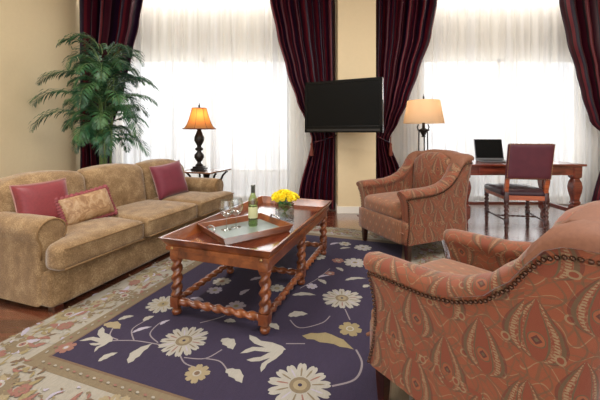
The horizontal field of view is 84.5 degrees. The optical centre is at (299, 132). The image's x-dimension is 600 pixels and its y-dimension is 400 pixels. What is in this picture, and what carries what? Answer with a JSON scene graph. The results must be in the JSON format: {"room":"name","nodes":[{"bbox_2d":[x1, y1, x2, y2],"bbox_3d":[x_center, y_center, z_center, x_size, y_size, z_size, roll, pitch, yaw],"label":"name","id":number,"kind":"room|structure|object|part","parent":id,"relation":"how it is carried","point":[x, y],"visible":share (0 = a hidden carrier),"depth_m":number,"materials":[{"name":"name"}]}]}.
{"room":"living room","nodes":[
{"label":"living room","id":0,"kind":"room"},
{"bbox_2d":[0,0,79,178],"bbox_3d":[-3.340,-0.576,1.300,0.120,3.420,8.600,0,0,0],"label":"wall","id":1,"kind":"structure","parent":0,"point":[30,30],"depth_m":4.08,"materials":[{"name":"beige paint"}]},
{"bbox_2d":[0,204,582,341],"bbox_3d":[0.910,1.184,1.300,8.580,0.100,8.600,0,0,0],"label":"floor","id":2,"kind":"structure","parent":0,"point":[14,316],"depth_m":3.76,"materials":[{"name":"brown wood"}]},
{"bbox_2d":[28,32,158,164],"bbox_3d":[-2.566,-0.049,4.180,1.395,2.367,1.092,0,0,0],"label":"potted palm","id":3,"kind":"object","parent":2,"relation":"on","point":[105,132],"visible":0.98,"depth_m":4.06,"materials":[{"name":"green plant"}]},
{"bbox_2d":[0,159,233,311],"bbox_3d":[-1.623,0.722,3.186,1.059,0.825,2.149,0,0,19],"label":"sofa","id":4,"kind":"object","parent":2,"relation":"on","point":[45,261],"visible":0.86,"depth_m":2.43,"materials":[{"name":"brown fabric"}]},
{"bbox_3d":[-2.004,0.828,2.286,0.825,0.553,0.199,0,0,19],"label":"arm","id":5,"kind":"part","parent":4,"relation":"part of"},
{"bbox_2d":[9,178,67,217],"bbox_3d":[-1.883,0.534,2.429,0.188,0.362,0.375,0,0,25],"label":"throw pillow","id":6,"kind":"object","parent":4,"relation":"on","point":[35,198],"visible":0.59,"depth_m":2.36,"materials":[{"name":"red fabric"}]},
{"bbox_2d":[0,170,85,211],"bbox_3d":[-2.064,0.559,2.640,0.315,0.500,0.664,0,0,19],"label":"cushion","id":7,"kind":"object","parent":4,"relation":"on","point":[76,181],"depth_m":2.56,"materials":[{"name":"brown fabric"}]},
{"bbox_2d":[54,184,117,225],"bbox_3d":[-1.698,0.590,2.630,0.178,0.300,0.481,0,0,21],"label":"throw pillow","id":8,"kind":"object","parent":4,"relation":"on","point":[97,202],"visible":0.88,"depth_m":2.57,"materials":[{"name":"beige fabric"}]},
{"bbox_2d":[46,217,143,270],"bbox_3d":[-1.671,0.779,2.462,0.660,0.201,0.695,0,0,19],"label":"seat cushion","id":9,"kind":"object","parent":4,"relation":"on","point":[84,242],"depth_m":2.28,"materials":[{"name":"brown fabric"}]},
{"bbox_2d":[77,163,145,206],"bbox_3d":[-1.849,0.559,3.264,0.315,0.500,0.664,0,0,19],"label":"cushion","id":10,"kind":"object","parent":4,"relation":"on","point":[126,183],"depth_m":3.20,"materials":[{"name":"brown fabric"}]},
{"bbox_2d":[111,200,196,237],"bbox_3d":[-1.443,0.779,3.124,0.660,0.201,0.694,0,0,19],"label":"seat cushion","id":11,"kind":"object","parent":4,"relation":"on","point":[160,217],"depth_m":2.99,"materials":[{"name":"brown fabric"}]},
{"bbox_2d":[135,159,184,199],"bbox_3d":[-1.634,0.559,3.888,0.315,0.500,0.664,0,0,19],"label":"cushion","id":12,"kind":"object","parent":4,"relation":"on","point":[150,190],"depth_m":3.60,"materials":[{"name":"brown fabric"}]},
{"bbox_2d":[149,160,188,199],"bbox_3d":[-1.447,0.519,3.665,0.201,0.410,0.432,0,0,30],"label":"throw pillow","id":13,"kind":"object","parent":4,"relation":"on","point":[169,180],"visible":0.98,"depth_m":3.58,"materials":[{"name":"fabric"}]},
{"bbox_2d":[152,191,232,216],"bbox_3d":[-1.215,0.779,3.785,0.660,0.201,0.695,0,0,19],"label":"seat cushion","id":14,"kind":"object","parent":4,"relation":"on","point":[208,202],"depth_m":3.60,"materials":[{"name":"brown fabric"}]},
{"bbox_3d":[-1.369,0.828,4.130,0.825,0.553,0.199,0,0,19],"label":"arm","id":15,"kind":"part","parent":4,"relation":"part of"},
{"bbox_2d":[184,168,231,179],"bbox_3d":[-1.270,0.814,4.485,0.540,0.641,0.420,0,0,19],"label":"end table","id":16,"kind":"object","parent":2,"relation":"on","point":[206,174],"visible":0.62,"depth_m":4.43,"materials":[{"name":"black metal"}]},
{"bbox_2d":[182,103,215,170],"bbox_3d":[-1.365,0.049,4.470,0.444,0.914,0.444,0,0,22],"label":"table lamp","id":17,"kind":"object","parent":16,"relation":"on","point":[199,119],"visible":1,"depth_m":4.40,"materials":[{"name":"black metal"}]},
{"bbox_3d":[-1.365,-0.195,4.470,0.449,0.278,0.449,0,0,0],"label":"lamp shade","id":18,"kind":"part","parent":17,"relation":"part of","materials":[{"name":"orange fabric"}]},
{"bbox_3d":[-1.365,-0.194,4.470,0.462,0.289,0.462,0,0,0],"label":"shade trim","id":19,"kind":"part","parent":17,"relation":"part of","materials":[{"name":"brown fabric"}]},
{"bbox_2d":[0,226,445,399],"bbox_3d":[-0.115,1.125,2.481,2.471,0.016,3.135,0,0,19],"label":"area rug","id":20,"kind":"object","parent":2,"relation":"on","point":[123,341],"visible":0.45,"depth_m":1.77,"materials":[{"name":"purple fabric"}]},
{"bbox_2d":[159,196,332,333],"bbox_3d":[-0.275,0.875,2.545,0.740,0.486,1.420,0,0,19],"label":"coffee table","id":21,"kind":"object","parent":20,"relation":"on","point":[189,242],"visible":0.89,"depth_m":2.04,"materials":[{"name":"brown wood"}]},
{"bbox_3d":[-0.764,0.918,2.047,0.072,0.400,0.072,0,0,19],"label":"leg","id":22,"kind":"part","parent":21,"relation":"part of","materials":[{"name":"brown wood"}]},
{"bbox_3d":[-0.559,0.918,2.643,0.072,0.400,0.072,0,0,19],"label":"leg","id":23,"kind":"part","parent":21,"relation":"part of","materials":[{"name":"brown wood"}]},
{"bbox_2d":[197,213,292,244],"bbox_3d":[-0.385,0.646,2.315,0.524,0.082,0.434,0,0,-38],"label":"serving tray","id":24,"kind":"object","parent":21,"relation":"on","point":[265,225],"visible":1,"depth_m":2.31,"materials":[{"name":"brown wood"}]},
{"bbox_2d":[248,184,257,226],"bbox_3d":[-0.343,0.526,2.408,0.069,0.298,0.069,0,0,0],"label":"wine bottle","id":25,"kind":"object","parent":24,"relation":"on","point":[252,209],"visible":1,"depth_m":2.39,"materials":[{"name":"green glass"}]},
{"bbox_3d":[-0.196,0.918,1.852,0.072,0.400,0.072,0,0,19],"label":"leg","id":26,"kind":"part","parent":21,"relation":"part of","materials":[{"name":"brown wood"}]},
{"bbox_2d":[275,202,293,219],"bbox_3d":[-0.124,0.620,2.642,0.130,0.135,0.130,0,0,-14],"label":"flower vase","id":27,"kind":"object","parent":21,"relation":"on","point":[291,215],"visible":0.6,"depth_m":2.63,"materials":[{"name":"clear glass"}]},
{"bbox_2d":[272,193,281,210],"bbox_3d":[-0.168,0.573,2.617,0.073,0.204,0.155,0,0,30],"label":"flower","id":28,"kind":"object","parent":27,"relation":"in","point":[274,197],"visible":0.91,"depth_m":2.57,"materials":[{"name":"yellow plant"}]},
{"bbox_2d":[277,192,288,208],"bbox_3d":[-0.129,0.570,2.602,0.071,0.210,0.134,0,0,18],"label":"flower","id":29,"kind":"object","parent":27,"relation":"in","point":[282,197],"visible":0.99,"depth_m":2.57,"materials":[{"name":"yellow plant"}]},
{"bbox_2d":[282,190,289,207],"bbox_3d":[-0.113,0.561,2.619,0.071,0.226,0.105,0,0,-14],"label":"flower","id":30,"kind":"object","parent":27,"relation":"in","point":[283,191],"visible":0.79,"depth_m":2.60,"materials":[{"name":"yellow plant"}]},
{"bbox_2d":[284,193,295,211],"bbox_3d":[-0.102,0.572,2.599,0.145,0.206,0.076,0,0,34],"label":"flower","id":31,"kind":"object","parent":27,"relation":"in","point":[290,197],"visible":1,"depth_m":2.58,"materials":[{"name":"yellow plant"}]},
{"bbox_2d":[280,192,299,216],"bbox_3d":[-0.075,0.574,2.633,0.160,0.202,0.073,0,0,-14],"label":"flower","id":32,"kind":"object","parent":27,"relation":"in","point":[296,194],"visible":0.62,"depth_m":2.63,"materials":[{"name":"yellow plant"}]},
{"bbox_3d":[0.009,0.918,2.447,0.072,0.400,0.072,0,0,19],"label":"leg","id":33,"kind":"part","parent":21,"relation":"part of","materials":[{"name":"brown wood"}]},
{"bbox_3d":[0.214,0.918,3.043,0.072,0.400,0.072,0,0,19],"label":"leg","id":34,"kind":"part","parent":21,"relation":"part of","materials":[{"name":"brown wood"}]},
{"bbox_2d":[356,149,473,261],"bbox_3d":[1.140,0.654,3.304,0.904,0.961,0.758,0,0,-24],"label":"armchair","id":35,"kind":"object","parent":20,"relation":"on","point":[426,197],"visible":0.98,"depth_m":3.06,"materials":[{"name":"brown fabric"}]},
{"bbox_3d":[0.677,1.034,3.445,0.055,0.170,0.055,0,0,-24],"label":"leg","id":36,"kind":"part","parent":35,"relation":"part of","materials":[{"name":"brown wood"}]},
{"bbox_3d":[0.744,0.861,3.127,0.032,0.206,0.625,0,0,-24],"label":"rail","id":37,"kind":"part","parent":35,"relation":"part of","materials":[{"name":"orange fabric"}]},
{"bbox_2d":[364,191,401,219],"bbox_3d":[1.048,0.691,3.263,0.700,0.190,0.526,0,0,-24],"label":"seat cushion","id":38,"kind":"object","parent":35,"relation":"on","point":[381,205],"depth_m":3.11,"materials":[{"name":"orange fabric"}]},
{"bbox_3d":[0.908,0.622,3.533,0.667,0.684,0.150,0,0,-24],"label":"arm","id":39,"kind":"part","parent":35,"relation":"part of"},
{"bbox_3d":[1.073,0.866,3.273,0.710,0.196,0.710,0,0,-24],"label":"seat","id":40,"kind":"part","parent":35,"relation":"part of","materials":[{"name":"orange fabric"}]},
{"bbox_3d":[0.936,1.034,2.864,0.055,0.170,0.055,0,0,-24],"label":"leg","id":41,"kind":"part","parent":35,"relation":"part of","materials":[{"name":"brown wood"}]},
{"bbox_3d":[1.156,0.622,2.977,0.667,0.684,0.150,0,0,-24],"label":"arm","id":42,"kind":"part","parent":35,"relation":"part of"},
{"bbox_3d":[1.190,0.664,2.930,0.630,0.591,0.026,0,0,-24],"label":"nailhead trim","id":43,"kind":"part","parent":35,"relation":"part of","materials":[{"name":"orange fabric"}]},
{"bbox_3d":[1.431,0.569,3.433,0.266,0.791,0.758,0,0,-24],"label":"backrest","id":44,"kind":"part","parent":35,"relation":"part of","materials":[{"name":"orange fabric"}]},
{"bbox_2d":[363,200,599,399],"bbox_3d":[0.791,0.667,1.267,0.715,0.933,0.852,0,0,-35],"label":"armchair","id":45,"kind":"object","parent":20,"relation":"on","point":[498,318],"visible":1,"depth_m":0.99,"materials":[{"name":"brown fabric"}]},
{"bbox_3d":[0.348,1.036,1.379,0.052,0.165,0.052,0,0,-35],"label":"leg","id":46,"kind":"part","parent":45,"relation":"part of","materials":[{"name":"brown wood"}]},
{"bbox_3d":[0.751,0.874,1.325,0.670,0.190,0.670,0,0,-35],"label":"seat","id":47,"kind":"part","parent":45,"relation":"part of","materials":[{"name":"orange fabric"}]},
{"bbox_3d":[0.454,0.678,1.155,0.025,0.574,0.594,0,0,-35],"label":"nailhead trim","id":48,"kind":"part","parent":45,"relation":"part of","materials":[{"name":"orange fabric"}]},
{"bbox_3d":[0.492,0.636,1.195,0.141,0.664,0.629,0,0,-35],"label":"arm","id":49,"kind":"part","parent":45,"relation":"part of"},
{"bbox_2d":[421,258,490,274],"bbox_3d":[0.737,0.703,1.345,0.496,0.184,0.660,0,0,-35],"label":"seat cushion","id":50,"kind":"object","parent":45,"relation":"on","point":[464,266],"depth_m":1.56,"materials":[{"name":"orange fabric"}]},
{"bbox_3d":[0.963,0.636,1.523,0.141,0.664,0.629,0,0,-35],"label":"arm","id":51,"kind":"part","parent":45,"relation":"part of"},
{"bbox_3d":[0.963,0.585,1.020,0.715,0.768,0.251,0,0,-35],"label":"backrest","id":52,"kind":"part","parent":45,"relation":"part of","materials":[{"name":"orange fabric"}]},
{"bbox_3d":[0.963,0.336,1.020,0.706,0.113,0.224,0,0,-35],"label":"nailhead trim","id":53,"kind":"part","parent":45,"relation":"part of","materials":[{"name":"brown metal"}]},
{"bbox_2d":[403,94,444,150],"bbox_3d":[1.640,0.309,4.380,0.520,1.650,0.520,0,0,0],"label":"floor lamp","id":54,"kind":"object","parent":2,"relation":"on","point":[423,111],"visible":0.84,"depth_m":4.20,"materials":[{"name":"fabric"}]},
{"bbox_3d":[1.584,0.493,4.432,0.045,1.223,0.017,0,0,43],"label":"post","id":55,"kind":"part","parent":54,"relation":"part of","materials":[{"name":"black metal"}]},
{"bbox_3d":[1.640,-0.280,4.380,0.520,0.303,0.520,0,0,0],"label":"lamp shade","id":56,"kind":"part","parent":54,"relation":"part of","materials":[{"name":"fabric"}]},
{"bbox_2d":[484,143,555,233],"bbox_3d":[2.551,0.624,3.862,0.524,1.020,0.658,0,0,10],"label":"desk chair","id":57,"kind":"object","parent":2,"relation":"on","point":[523,161],"visible":1,"depth_m":3.63,"materials":[{"name":"brown wood"}]},
{"bbox_3d":[2.370,0.929,4.192,0.054,0.410,0.054,0,0,10],"label":"leg","id":58,"kind":"part","parent":57,"relation":"part of","materials":[{"name":"brown wood"}]},
{"bbox_3d":[2.321,0.899,3.713,0.054,0.470,0.054,0,0,10],"label":"leg","id":59,"kind":"part","parent":57,"relation":"part of","materials":[{"name":"brown wood"}]},
{"bbox_3d":[2.313,0.404,3.668,0.040,0.540,0.141,0,0,10],"label":"post","id":60,"kind":"part","parent":57,"relation":"part of","materials":[{"name":"orange wood"}]},
{"bbox_3d":[2.560,0.724,3.915,0.510,0.050,0.520,0,0,10],"label":"seat frame","id":61,"kind":"part","parent":57,"relation":"part of","materials":[{"name":"orange wood"}]},
{"bbox_3d":[2.563,0.670,3.930,0.518,0.108,0.520,0,0,10],"label":"seat","id":62,"kind":"part","parent":57,"relation":"part of","materials":[{"name":"leather"}]},
{"bbox_3d":[2.833,0.929,4.111,0.054,0.410,0.054,0,0,10],"label":"leg","id":63,"kind":"part","parent":57,"relation":"part of","materials":[{"name":"brown wood"}]},
{"bbox_3d":[2.500,0.314,3.577,0.447,0.389,0.080,0,0,10],"label":"nailhead trim","id":64,"kind":"part","parent":57,"relation":"part of","materials":[{"name":"red leather"}]},
{"bbox_3d":[2.715,0.899,3.644,0.054,0.470,0.054,0,0,10],"label":"leg","id":65,"kind":"part","parent":57,"relation":"part of","materials":[{"name":"brown wood"}]},
{"bbox_3d":[2.707,0.404,3.599,0.040,0.540,0.141,0,0,10],"label":"post","id":66,"kind":"part","parent":57,"relation":"part of","materials":[{"name":"orange wood"}]},
{"bbox_2d":[466,160,586,226],"bbox_3d":[2.670,0.753,4.265,1.500,0.762,0.670,0,0,0],"label":"writing desk","id":67,"kind":"object","parent":2,"relation":"on","point":[573,170],"visible":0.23,"depth_m":3.97,"materials":[{"name":"brown wood"}]},
{"bbox_3d":[2.000,0.766,4.010,0.116,0.735,0.116,0,0,0],"label":"leg","id":68,"kind":"part","parent":67,"relation":"part of","materials":[{"name":"brown wood"}]},
{"bbox_2d":[474,139,505,162],"bbox_3d":[2.502,0.226,4.274,0.360,0.289,0.308,0,0,4],"label":"laptop","id":69,"kind":"object","parent":67,"relation":"on","point":[486,150],"visible":0.93,"depth_m":4.38,"materials":[{"name":"grey plastic"}]},
{"bbox_3d":[2.320,0.451,3.965,0.340,0.077,0.014,0,0,0],"label":"drawer","id":70,"kind":"part","parent":67,"relation":"part of","materials":[{"name":"brown wood"}]},
{"bbox_3d":[3.340,0.766,4.520,0.116,0.735,0.116,0,0,0],"label":"leg","id":71,"kind":"part","parent":67,"relation":"part of","materials":[{"name":"brown wood"}]},
{"bbox_3d":[3.020,0.451,3.965,0.340,0.077,0.014,0,0,0],"label":"drawer","id":72,"kind":"part","parent":67,"relation":"part of","materials":[{"name":"brown wood"}]},
{"bbox_3d":[3.340,0.766,4.010,0.116,0.735,0.116,0,0,0],"label":"leg","id":73,"kind":"part","parent":67,"relation":"part of","materials":[{"name":"brown wood"}]},
{"bbox_2d":[335,0,375,205],"bbox_3d":[0.802,-0.576,4.975,0.535,3.420,0.650,0,0,0],"label":"wall pillar","id":74,"kind":"structure","parent":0,"point":[355,20],"depth_m":4.65,"materials":[{"name":"beige paint"}]},
{"bbox_2d":[305,77,383,132],"bbox_3d":[0.650,-0.346,4.475,1.053,0.680,0.522,0,0,27],"label":"television","id":75,"kind":"object","parent":74,"relation":"attached to","point":[346,105],"visible":1,"depth_m":4.23,"materials":[{"name":"black plastic"}]},
{"bbox_2d":[307,129,379,130],"bbox_3d":[0.532,-0.038,4.245,0.989,0.025,0.004,0,0,27],"label":"speaker grille","id":76,"kind":"object","parent":75,"relation":"attached to","point":[307,129],"depth_m":4.23,"materials":[{"name":"black plastic"}]},
{"bbox_2d":[335,202,360,213],"bbox_3d":[0.802,1.084,4.969,0.559,0.100,0.662,0,0,0],"label":"baseboard","id":77,"kind":"structure","parent":74,"relation":"attached to","point":[339,209],"depth_m":4.64,"materials":[{"name":"white paint"}]},
{"bbox_3d":[0.910,-2.336,1.300,8.580,0.100,8.600,0,0,0],"label":"ceiling","id":78,"kind":"structure","parent":0,"visible":0},
{"bbox_2d":[79,0,142,168],"bbox_3d":[-2.770,-0.566,4.870,0.978,3.371,0.238,0,0,0],"label":"drape","id":79,"kind":"object","parent":78,"relation":"hanging from","point":[107,21],"visible":0.4,"depth_m":4.87,"materials":[{"name":"fabric"}]},
{"bbox_2d":[112,0,310,203],"bbox_3d":[-1.352,-0.576,5.131,3.701,3.360,0.089,0,0,0],"label":"sheer curtain","id":80,"kind":"object","parent":78,"relation":"hanging from","point":[225,57],"visible":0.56,"depth_m":5.13,"materials":[{"name":"white fabric"}]},
{"bbox_2d":[270,0,336,209],"bbox_3d":[0.035,-0.566,4.870,1.025,3.371,0.219,0,0,0],"label":"drape","id":81,"kind":"object","parent":78,"relation":"hanging from","point":[305,29],"visible":0.73,"depth_m":4.86,"materials":[{"name":"fabric"}]},
{"bbox_3d":[0.350,0.094,4.860,0.395,0.141,0.192,0,0,0],"label":"tieback cord","id":82,"kind":"part","parent":81,"relation":"part of","materials":[{"name":"fabric"}]},
{"bbox_2d":[376,0,437,178],"bbox_3d":[1.573,-0.566,4.862,0.991,3.371,0.219,0,0,2],"label":"drape","id":83,"kind":"object","parent":78,"relation":"hanging from","point":[404,28],"visible":0.77,"depth_m":4.86,"materials":[{"name":"fabric"}]},
{"bbox_2d":[389,0,599,203],"bbox_3d":[3.036,-0.576,5.129,3.842,3.360,0.092,0,0,0],"label":"sheer curtain","id":84,"kind":"object","parent":78,"relation":"hanging from","point":[505,70],"visible":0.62,"depth_m":5.13,"materials":[{"name":"white fabric"}]},
{"bbox_2d":[559,0,599,201],"bbox_3d":[4.392,-0.566,4.870,1.122,3.371,0.222,0,0,0],"label":"drape","id":85,"kind":"object","parent":78,"relation":"hanging from","point":[580,18],"visible":0.99,"depth_m":4.87,"materials":[{"name":"fabric"}]}
]}

